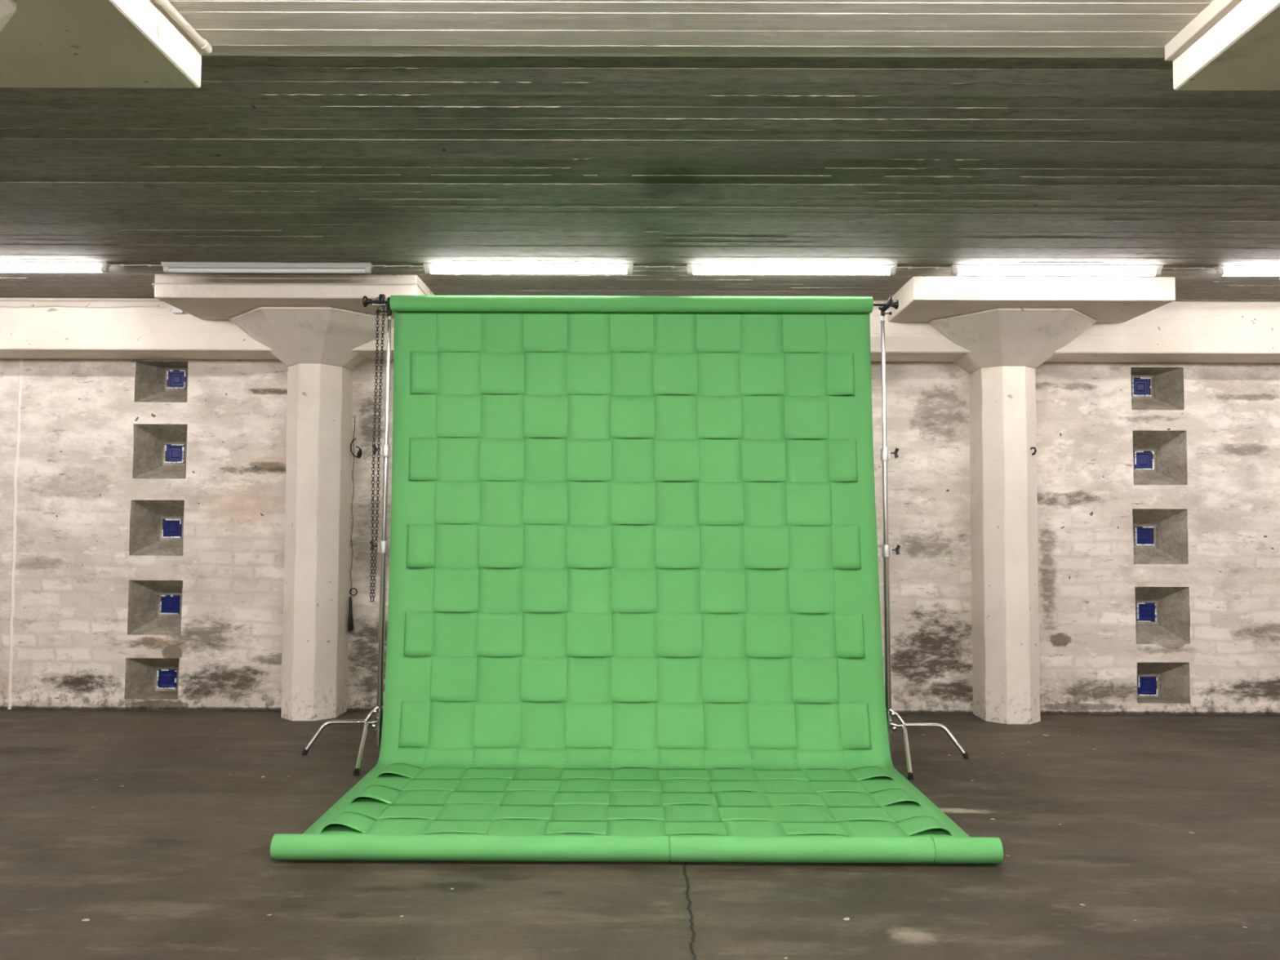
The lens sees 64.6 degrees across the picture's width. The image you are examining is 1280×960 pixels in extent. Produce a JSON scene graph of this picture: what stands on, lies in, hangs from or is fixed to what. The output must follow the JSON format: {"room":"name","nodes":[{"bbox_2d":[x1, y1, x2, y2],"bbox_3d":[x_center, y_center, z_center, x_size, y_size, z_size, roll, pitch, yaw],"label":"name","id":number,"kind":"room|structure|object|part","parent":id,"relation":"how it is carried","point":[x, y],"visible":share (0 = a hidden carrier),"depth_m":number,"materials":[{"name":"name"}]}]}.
{"room":"film studio","nodes":[
{"label":"film studio","id":0,"kind":"room"},
{"bbox_2d":[0,0,1279,302],"bbox_3d":[0.002,-1.559,-1.049,18.000,0.012,15.845,0,-3,0],"label":"ceiling","id":1,"kind":"structure","parent":0,"point":[902,133],"depth_m":4.01,"materials":[{"name":"concrete"}]},
{"bbox_2d":[0,261,111,272],"bbox_3d":[-3.653,-1.223,5.818,1.200,0.060,0.060,0,-3,0],"label":"lamp","id":2,"kind":"object","parent":1,"relation":"attached to","point":[5,266],"visible":1,"depth_m":5.80,"materials":[{"name":"white plastic"}]},
{"bbox_2d":[108,264,161,266],"bbox_3d":[-2.896,-1.233,5.816,0.325,0.012,0.012,0,-3,0],"label":"cable","id":3,"kind":"object","parent":1,"relation":"attached to","point":[121,265],"visible":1,"depth_m":5.81,"materials":[{"name":"beige plastic"}]},
{"bbox_2d":[160,262,373,273],"bbox_3d":[-2.138,-1.217,5.813,1.200,0.060,0.060,0,-3,0],"label":"lamp","id":4,"kind":"object","parent":1,"relation":"attached to","point":[168,267],"visible":1,"depth_m":5.80,"materials":[{"name":"grey plastic"}]},
{"bbox_2d":[371,265,423,267],"bbox_3d":[-1.388,-1.227,5.810,0.310,0.012,0.012,0,-3,0],"label":"cable","id":5,"kind":"object","parent":1,"relation":"attached to","point":[384,266],"visible":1,"depth_m":5.81,"materials":[{"name":"beige plastic"}]},
{"bbox_2d":[422,262,633,274],"bbox_3d":[-0.638,-1.212,5.807,1.200,0.060,0.060,0,-3,0],"label":"lamp","id":6,"kind":"object","parent":1,"relation":"attached to","point":[429,268],"visible":1,"depth_m":5.79,"materials":[{"name":"white plastic"}]},
{"bbox_2d":[633,266,686,268],"bbox_3d":[0.114,-1.222,5.805,0.315,0.012,0.012,0,-3,0],"label":"cable","id":7,"kind":"object","parent":1,"relation":"attached to","point":[646,267],"visible":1,"depth_m":5.80,"materials":[{"name":"beige plastic"}]},
{"bbox_2d":[686,263,897,275],"bbox_3d":[0.867,-1.206,5.801,1.200,0.060,0.060,0,-3,0],"label":"lamp","id":8,"kind":"object","parent":1,"relation":"attached to","point":[692,268],"visible":1,"depth_m":5.79,"materials":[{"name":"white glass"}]},
{"bbox_2d":[897,266,951,269],"bbox_3d":[1.624,-1.216,5.799,0.325,0.012,0.012,0,-3,0],"label":"cable","id":9,"kind":"object","parent":1,"relation":"attached to","point":[910,268],"visible":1,"depth_m":5.80,"materials":[{"name":"beige plastic"}]},
{"bbox_2d":[950,264,1163,275],"bbox_3d":[2.381,-1.200,5.795,1.200,0.060,0.060,0,-3,0],"label":"lamp","id":10,"kind":"object","parent":1,"relation":"attached to","point":[957,269],"visible":1,"depth_m":5.78,"materials":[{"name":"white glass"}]},
{"bbox_2d":[1162,266,1216,270],"bbox_3d":[3.139,-1.210,5.793,0.325,0.012,0.012,0,-3,0],"label":"cable","id":11,"kind":"object","parent":1,"relation":"attached to","point":[1174,268],"visible":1,"depth_m":5.79,"materials":[{"name":"beige plastic"}]},
{"bbox_2d":[1213,265,1279,275],"bbox_3d":[3.897,-1.195,5.790,1.200,0.060,0.060,0,-3,0],"label":"lamp","id":12,"kind":"object","parent":1,"relation":"attached to","point":[1221,270],"visible":1,"depth_m":5.78,"materials":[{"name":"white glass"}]},
{"bbox_2d":[0,709,1279,959],"bbox_3d":[-0.008,1.314,-0.919,18.000,0.200,16.290,0,-3,0],"label":"floor","id":13,"kind":"structure","parent":0,"point":[125,834],"depth_m":3.71,"materials":[{"name":"concrete"}]},
{"bbox_2d":[0,0,201,88],"bbox_3d":[-2.154,-0.023,2.341,1.554,2.790,1.539,0,-3,0],"label":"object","id":14,"kind":"structure","parent":13,"relation":"on","point":[44,43],"depth_m":2.90,"materials":[{"name":"beige concrete"}]},
{"bbox_2d":[153,0,212,53],"bbox_3d":[-1.352,-1.385,2.260,0.041,0.045,1.772,0,-3,0],"label":"conduit pipe","id":15,"kind":"object","parent":14,"relation":"attached to","point":[202,43],"visible":1,"depth_m":2.98,"materials":[{"name":"beige"}]},
{"bbox_2d":[154,274,435,720],"bbox_3d":[-2.124,0.176,6.508,1.572,2.788,1.044,0,-3,0],"label":"concrete column","id":16,"kind":"structure","parent":13,"relation":"on","point":[313,330],"depth_m":6.63,"materials":[{"name":"beige concrete"}]},
{"bbox_2d":[151,282,427,295],"bbox_3d":[-2.133,-1.149,6.355,1.617,0.027,0.631,0,-3,0],"label":"cable","id":17,"kind":"object","parent":16,"relation":"attached to","point":[153,284],"visible":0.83,"depth_m":6.04,"materials":[{"name":"beige plastic"}]},
{"bbox_3d":[-2.119,-1.148,6.383,1.572,0.155,0.666,0,-3,0],"label":"drop panel","id":18,"kind":"part","parent":16,"relation":"part of","materials":[{"name":"concrete"}]},
{"bbox_2d":[347,417,361,631],"bbox_3d":[-1.957,0.296,6.948,0.078,1.470,0.049,0,-3,12],"label":"hanging cable","id":19,"kind":"object","parent":16,"relation":"hanging from","point":[350,621],"visible":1,"depth_m":6.94,"materials":[{"name":"black rubber"}]},
{"bbox_3d":[-1.981,0.172,6.975,0.020,1.220,0.004,0,-3,0],"label":"cord","id":20,"kind":"part","parent":19,"relation":"part of","materials":[{"name":"black rubber"}]},
{"bbox_2d":[302,315,392,775],"bbox_3d":[-1.376,0.267,5.575,0.775,2.505,0.624,2,-3,-30],"label":"stand","id":21,"kind":"object","parent":13,"relation":"on","point":[383,547],"visible":0.91,"depth_m":5.71,"materials":[{"name":"silver metal"}]},
{"bbox_3d":[-1.696,1.425,5.628,0.339,0.179,0.038,1,-3,-10],"label":"leg","id":22,"kind":"part","parent":21,"relation":"part of","materials":[{"name":"silver metal"}]},
{"bbox_3d":[-1.479,1.419,5.396,0.034,0.180,0.519,1,-3,-10],"label":"leg","id":23,"kind":"part","parent":21,"relation":"part of","materials":[{"name":"silver metal"}]},
{"bbox_2d":[362,293,391,316],"bbox_3d":[-1.445,-0.998,5.765,0.261,0.122,0.102,0,-3,0],"label":"hook","id":24,"kind":"object","parent":21,"relation":"attached to","point":[382,300],"visible":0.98,"depth_m":5.74,"materials":[{"name":"black plastic"}]},
{"bbox_3d":[-1.545,-1.013,5.751,0.052,0.066,0.066,0,-3,0],"label":"knob","id":25,"kind":"part","parent":24,"relation":"part of","materials":[{"name":"black plastic"}]},
{"bbox_2d":[368,297,385,601],"bbox_3d":[-1.484,-0.178,5.724,0.065,1.727,0.028,0,-3,0],"label":"pull chain","id":26,"kind":"object","parent":24,"relation":"hanging from","point":[377,308],"visible":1,"depth_m":5.72,"materials":[{"name":"grey plastic"}]},
{"bbox_3d":[-1.435,-0.991,5.799,0.032,0.110,0.032,0,-3,0],"label":"post","id":27,"kind":"part","parent":24,"relation":"part of","materials":[{"name":"black plastic"}]},
{"bbox_2d":[270,295,1003,863],"bbox_3d":[-0.031,0.195,4.777,2.780,2.568,1.921,0,-3,0],"label":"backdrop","id":28,"kind":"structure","parent":24,"relation":"hanging from","point":[765,657],"depth_m":5.61,"materials":[{"name":"green fabric"}]},
{"bbox_2d":[880,315,968,779],"bbox_3d":[1.312,0.276,5.548,0.790,2.505,0.650,-1,-3,31],"label":"stand","id":29,"kind":"object","parent":13,"relation":"on","point":[886,551],"visible":0.91,"depth_m":5.70,"materials":[{"name":"silver metal"}]},
{"bbox_2d":[873,296,898,316],"bbox_3d":[1.343,-0.988,5.756,0.236,0.102,0.089,0,-3,0],"label":"hook","id":30,"kind":"object","parent":29,"relation":"attached to","point":[884,306],"visible":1,"depth_m":5.73,"materials":[{"name":"black plastic"}]},
{"bbox_3d":[1.440,-0.994,5.739,0.044,0.054,0.054,0,-3,0],"label":"knob","id":31,"kind":"part","parent":30,"relation":"part of","materials":[{"name":"black plastic"}]},
{"bbox_3d":[1.455,-0.153,5.737,0.028,0.059,0.024,0,-3,0],"label":"knob","id":32,"kind":"part","parent":29,"relation":"part of","materials":[{"name":"black plastic"}]},
{"bbox_3d":[1.456,0.393,5.710,0.028,0.059,0.024,0,-3,0],"label":"knob","id":33,"kind":"part","parent":29,"relation":"part of","materials":[{"name":"black plastic"}]},
{"bbox_3d":[1.415,1.430,5.367,0.025,0.178,0.554,0,-3,11],"label":"leg","id":34,"kind":"part","parent":29,"relation":"part of","materials":[{"name":"silver metal"}]},
{"bbox_3d":[1.637,1.438,5.611,0.344,0.179,0.045,0,-3,12],"label":"leg","id":35,"kind":"part","parent":29,"relation":"part of","materials":[{"name":"silver metal"}]},
{"bbox_2d":[887,276,1175,724],"bbox_3d":[2.409,0.193,6.492,1.560,2.789,1.044,0,-3,0],"label":"concrete column","id":36,"kind":"structure","parent":13,"relation":"on","point":[1011,326],"depth_m":6.60,"materials":[{"name":"beige concrete"}]},
{"bbox_3d":[2.413,-1.131,6.366,1.560,0.155,0.666,0,-3,0],"label":"drop panel","id":37,"kind":"part","parent":36,"relation":"part of","materials":[{"name":"concrete"}]},
{"bbox_2d":[1030,447,1036,455],"bbox_3d":[2.589,-0.188,6.681,0.034,0.056,0.052,2,-3,-28],"label":"wall hook","id":38,"kind":"object","parent":36,"relation":"attached to","point":[1031,448],"visible":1,"depth_m":6.67,"materials":[{"name":"black metal"}]},
{"bbox_2d":[1173,0,1279,90],"bbox_3d":[2.424,-0.005,2.324,1.549,2.790,1.539,0,-3,0],"label":"concrete column","id":39,"kind":"structure","parent":13,"relation":"on","point":[1241,51],"depth_m":2.95,"materials":[{"name":"beige concrete"}]},
{"bbox_2d":[1164,0,1242,60],"bbox_3d":[1.641,-1.366,2.385,0.030,0.057,1.525,0,-3,0],"label":"strip","id":40,"kind":"object","parent":39,"relation":"attached to","point":[1216,10],"visible":1,"depth_m":2.96,"materials":[{"name":"beige"}]},
{"bbox_2d":[0,359,1279,715],"bbox_3d":[0.025,0.365,6.979,18.000,2.489,0.027,0,-3,0],"label":"wall","id":41,"kind":"structure","parent":0,"point":[68,487],"depth_m":6.98,"materials":[{"name":"grey concrete"}]},
{"bbox_2d":[0,299,161,301],"bbox_3d":[-3.895,-1.188,6.699,1.950,0.015,0.012,0,-3,0],"label":"cable","id":42,"kind":"object","parent":41,"relation":"attached to","point":[0,300],"visible":0.78,"depth_m":6.69,"materials":[{"name":"beige plastic"}]},
{"bbox_2d":[0,304,164,307],"bbox_3d":[-4.010,-1.149,6.697,1.720,0.021,0.012,0,-3,0],"label":"cable","id":43,"kind":"object","parent":41,"relation":"attached to","point":[31,305],"visible":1,"depth_m":6.70,"materials":[{"name":"beige plastic"}]},
{"bbox_2d":[124,657,179,698],"bbox_3d":[-3.347,1.368,7.077,0.368,0.278,0.286,0,-3,0],"label":"window","id":44,"kind":"structure","parent":41,"relation":"in","point":[144,677],"depth_m":7.07,"materials":[{"name":"grey concrete"}]},
{"bbox_3d":[-3.347,1.410,7.160,0.140,0.138,0.014,0,-3,0],"label":"frame","id":45,"kind":"part","parent":44,"relation":"part of","materials":[{"name":"white"}]},
{"bbox_2d":[127,580,182,635],"bbox_3d":[-3.338,0.884,7.103,0.368,0.373,0.280,0,-3,0],"label":"window","id":46,"kind":"structure","parent":41,"relation":"in","point":[154,606],"depth_m":7.07,"materials":[{"name":"grey concrete"}]},
{"bbox_3d":[-3.340,0.885,7.185,0.132,0.140,0.014,0,-3,0],"label":"frame","id":47,"kind":"part","parent":46,"relation":"part of","materials":[{"name":"white"}]},
{"bbox_2d":[128,499,184,555],"bbox_3d":[-3.337,0.337,7.128,0.370,0.383,0.282,0,-3,0],"label":"wall niche","id":48,"kind":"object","parent":41,"relation":"in","point":[156,526],"depth_m":7.11,"materials":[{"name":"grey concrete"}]},
{"bbox_3d":[-3.337,0.345,7.211,0.137,0.140,0.014,0,-3,0],"label":"frame","id":49,"kind":"part","parent":48,"relation":"part of","materials":[{"name":"white"}]},
{"bbox_2d":[132,423,186,478],"bbox_3d":[-3.329,-0.192,7.153,0.369,0.378,0.283,0,-3,0],"label":"window","id":50,"kind":"structure","parent":41,"relation":"in","point":[159,451],"depth_m":7.13,"materials":[{"name":"grey concrete"}]},
{"bbox_3d":[-3.328,-0.188,7.236,0.140,0.138,0.014,0,-3,0],"label":"frame","id":51,"kind":"part","parent":50,"relation":"part of","materials":[{"name":"white"}]},
{"bbox_2d":[133,361,187,402],"bbox_3d":[-3.328,-0.677,7.177,0.367,0.287,0.281,0,-3,0],"label":"window","id":52,"kind":"structure","parent":41,"relation":"in","point":[154,381],"depth_m":7.17,"materials":[{"name":"grey concrete"}]},
{"bbox_3d":[-3.327,-0.721,7.262,0.140,0.139,0.014,0,-3,0],"label":"frame","id":53,"kind":"part","parent":52,"relation":"part of","materials":[{"name":"white"}]},
{"bbox_2d":[169,307,184,314],"bbox_3d":[-3.056,-1.116,6.682,0.092,0.036,0.036,0,-3,0],"label":"junction box","id":54,"kind":"object","parent":41,"relation":"attached to","point":[175,310],"visible":0.78,"depth_m":6.66,"materials":[{"name":"white plastic"}]},
{"bbox_2d":[0,297,1279,363],"bbox_3d":[0.030,-1.013,6.879,18.000,0.356,0.394,0,-3,0],"label":"beam","id":55,"kind":"structure","parent":41,"relation":"attached to","point":[1174,331],"depth_m":6.69,"materials":[{"name":"concrete"}]},
{"bbox_2d":[1130,367,1184,409],"bbox_3d":[3.584,-0.626,7.149,0.362,0.296,0.282,0,-3,0],"label":"window","id":56,"kind":"structure","parent":41,"relation":"in","point":[1152,388],"depth_m":7.13,"materials":[{"name":"grey concrete"}]},
{"bbox_3d":[3.585,-0.665,7.234,0.137,0.138,0.013,0,-3,0],"label":"frame","id":57,"kind":"part","parent":56,"relation":"part of","materials":[{"name":"white"}]},
{"bbox_2d":[1132,430,1187,484],"bbox_3d":[3.591,-0.148,7.126,0.370,0.376,0.282,0,-3,0],"label":"window","id":58,"kind":"structure","parent":41,"relation":"in","point":[1159,456],"depth_m":7.09,"materials":[{"name":"grey concrete"}]},
{"bbox_3d":[3.592,-0.140,7.209,0.139,0.140,0.014,0,-3,0],"label":"frame","id":59,"kind":"part","parent":58,"relation":"part of","materials":[{"name":"white paint"}]},
{"bbox_2d":[1132,508,1188,564],"bbox_3d":[3.582,0.395,7.101,0.376,0.379,0.280,0,-3,0],"label":"wall niche","id":60,"kind":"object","parent":41,"relation":"in","point":[1160,535],"depth_m":7.08,"materials":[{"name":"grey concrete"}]},
{"bbox_3d":[3.579,0.398,7.183,0.134,0.139,0.014,0,-3,0],"label":"frame","id":61,"kind":"part","parent":60,"relation":"part of","materials":[{"name":"white"}]},
{"bbox_2d":[1134,586,1190,644],"bbox_3d":[3.582,0.934,7.074,0.372,0.390,0.284,0,-3,0],"label":"wall niche","id":62,"kind":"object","parent":41,"relation":"in","point":[1162,614],"depth_m":7.05,"materials":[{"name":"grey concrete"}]},
{"bbox_3d":[3.583,0.936,7.157,0.140,0.138,0.014,0,-3,0],"label":"frame","id":63,"kind":"part","parent":62,"relation":"part of","materials":[{"name":"white"}]},
{"bbox_2d":[1137,662,1190,703],"bbox_3d":[3.579,1.392,7.053,0.362,0.277,0.282,0,-3,0],"label":"window","id":64,"kind":"structure","parent":41,"relation":"in","point":[1157,682],"depth_m":7.04,"materials":[{"name":"grey concrete"}]},
{"bbox_3d":[3.578,1.454,7.133,0.138,0.137,0.014,0,-3,0],"label":"frame","id":65,"kind":"part","parent":64,"relation":"part of","materials":[{"name":"white"}]}
]}

